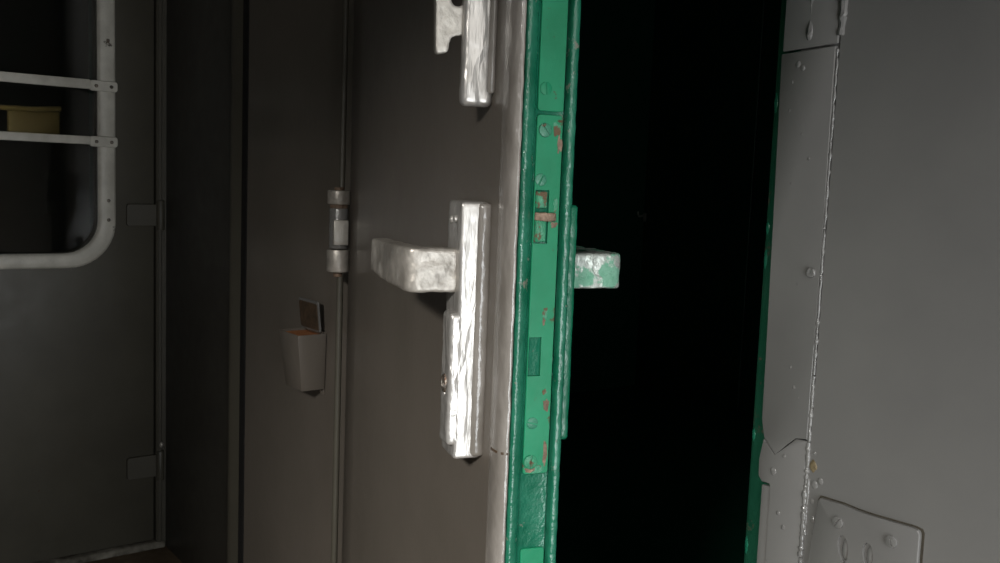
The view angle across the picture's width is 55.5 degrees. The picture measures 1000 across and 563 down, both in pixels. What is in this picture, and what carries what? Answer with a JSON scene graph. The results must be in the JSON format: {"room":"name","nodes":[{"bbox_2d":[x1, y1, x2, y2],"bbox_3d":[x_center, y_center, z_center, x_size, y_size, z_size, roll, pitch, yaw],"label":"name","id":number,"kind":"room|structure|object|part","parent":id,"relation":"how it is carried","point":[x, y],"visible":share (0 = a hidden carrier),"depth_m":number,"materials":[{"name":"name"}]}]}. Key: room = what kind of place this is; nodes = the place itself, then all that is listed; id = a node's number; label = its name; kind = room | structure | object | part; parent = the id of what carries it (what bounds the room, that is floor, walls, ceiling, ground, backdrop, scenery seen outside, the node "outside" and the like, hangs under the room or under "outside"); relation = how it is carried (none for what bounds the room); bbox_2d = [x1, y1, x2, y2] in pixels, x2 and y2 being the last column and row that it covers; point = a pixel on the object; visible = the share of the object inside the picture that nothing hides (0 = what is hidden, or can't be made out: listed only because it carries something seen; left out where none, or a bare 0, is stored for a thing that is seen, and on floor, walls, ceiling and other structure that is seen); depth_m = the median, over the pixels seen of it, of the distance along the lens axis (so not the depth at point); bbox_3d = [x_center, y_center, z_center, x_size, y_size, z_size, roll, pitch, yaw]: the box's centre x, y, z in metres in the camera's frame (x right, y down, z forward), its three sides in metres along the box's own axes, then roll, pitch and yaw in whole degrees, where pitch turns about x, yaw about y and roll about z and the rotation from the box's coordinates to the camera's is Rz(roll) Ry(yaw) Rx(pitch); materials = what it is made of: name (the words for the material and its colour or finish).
{"room":"train carriage","nodes":[
{"label":"train carriage","id":0,"kind":"room"},
{"bbox_2d":[33,0,166,562],"bbox_3d":[-1.491,-0.382,1.779,1.700,2.150,0.074,-2,7,-37],"label":"door frame","id":1,"kind":"structure","parent":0,"point":[160,6],"depth_m":2.30,"materials":[{"name":"grey paint"}]},
{"bbox_2d":[0,0,164,562],"bbox_3d":[-1.139,-0.302,2.048,0.812,1.927,0.060,-2,7,-37],"label":"door","id":2,"kind":"structure","parent":1,"relation":"in","point":[79,465],"depth_m":2.23,"materials":[{"name":"grey paint"}]},
{"bbox_2d":[0,0,117,269],"bbox_3d":[-1.135,-0.497,2.015,0.612,0.952,0.047,-2,7,-37],"label":"window","id":3,"kind":"structure","parent":2,"relation":"attached to","point":[48,85],"depth_m":2.15,"materials":[{"name":"white paint"}]},
{"bbox_3d":[-0.829,-0.310,2.297,0.024,1.950,0.070,-2,7,-37],"label":"door post","id":4,"kind":"part","parent":1,"relation":"part of","materials":[{"name":"grey metal"}]},
{"bbox_2d":[87,546,181,562],"bbox_3d":[-0.674,0.870,0.727,1.750,0.060,3.066,-2,7,-37],"label":"floor","id":5,"kind":"structure","parent":0,"point":[159,555],"depth_m":2.30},
{"bbox_2d":[165,0,999,562],"bbox_3d":[0.057,-0.261,1.179,0.058,2.150,2.836,-2,7,-37],"label":"wall","id":6,"kind":"structure","parent":0,"point":[877,391],"depth_m":0.88,"materials":[{"name":"grey metal"}]},
{"bbox_3d":[-0.658,-0.386,2.126,0.045,2.150,0.451,-2,7,-37],"label":"corner panel","id":7,"kind":"part","parent":6,"relation":"part of","materials":[{"name":"brown paint"}]},
{"bbox_3d":[-0.520,-0.360,1.922,0.042,2.150,0.046,-2,7,-37],"label":"corner post","id":8,"kind":"part","parent":6,"relation":"part of","materials":[{"name":"grey metal"}]},
{"bbox_3d":[-0.339,-0.331,1.708,0.045,2.150,0.468,-2,7,-37],"label":"narrow panel","id":9,"kind":"part","parent":6,"relation":"part of","materials":[{"name":"grey paint"}]},
{"bbox_2d":[279,297,325,393],"bbox_3d":[-0.344,0.113,1.654,0.055,0.164,0.078,-2,7,-37],"label":"ashtray","id":10,"kind":"object","parent":6,"relation":"attached to","point":[303,350],"visible":1,"depth_m":1.64,"materials":[{"name":"grey paint"}]},
{"bbox_3d":[-0.332,0.058,1.656,0.003,0.054,0.077,-10,12,-36],"label":"lid","id":11,"kind":"part","parent":10,"relation":"part of","materials":[{"name":"grey metal"}]},
{"bbox_3d":[-0.323,0.139,1.671,0.004,0.110,0.062,-2,7,-37],"label":"plate","id":12,"kind":"part","parent":10,"relation":"part of","materials":[{"name":"grey paint"}]},
{"bbox_2d":[326,0,619,562],"bbox_3d":[-0.088,-0.166,1.179,0.214,1.910,0.750,0,6,-20],"label":"door","id":13,"kind":"structure","parent":6,"relation":"in","point":[463,262],"depth_m":0.90,"materials":[{"name":"grey paint"}]},
{"bbox_2d":[330,204,347,208],"bbox_3d":[-0.255,-0.119,1.506,0.028,0.006,0.028,0,6,-20],"label":"washer","id":14,"kind":"object","parent":13,"relation":"in","point":[332,206],"depth_m":1.49,"materials":[{"name":"metal"}]},
{"bbox_3d":[-0.088,-0.018,0.941,0.053,0.042,0.154,0,6,-20],"label":"lever handle","id":15,"kind":"part","parent":13,"relation":"part of","materials":[{"name":"silver metal"}]},
{"bbox_3d":[0.050,0.037,0.915,0.023,0.225,0.054,0,6,-20],"label":"lock plate","id":16,"kind":"part","parent":13,"relation":"part of","materials":[{"name":"green paint"}]},
{"bbox_3d":[0.060,-0.018,0.967,0.077,0.035,0.149,0,6,-20],"label":"lever handle","id":17,"kind":"part","parent":13,"relation":"part of","materials":[{"name":"silver metal"}]},
{"bbox_2d":[808,495,924,562],"bbox_3d":[0.317,0.244,0.833,0.009,0.089,0.107,-2,7,-37],"label":"cover plate","id":18,"kind":"object","parent":6,"relation":"attached to","point":[843,532],"visible":1,"depth_m":0.83,"materials":[{"name":"grey paint"}]},
{"bbox_3d":[0.618,-0.164,0.456,0.045,2.150,0.996,-2,7,-37],"label":"wall panel","id":19,"kind":"part","parent":6,"relation":"part of","materials":[{"name":"grey paint"}]},
{"bbox_2d":[556,0,781,562],"bbox_3d":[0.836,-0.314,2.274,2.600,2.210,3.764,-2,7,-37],"label":"doorway","id":20,"kind":"structure","parent":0,"point":[675,106],"depth_m":4.14,"materials":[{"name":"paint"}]},
{"bbox_3d":[-0.267,-0.514,3.755,2.555,2.100,0.050,-2,7,-37],"label":"panel","id":21,"kind":"part","parent":20,"relation":"part of","materials":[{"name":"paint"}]}
]}

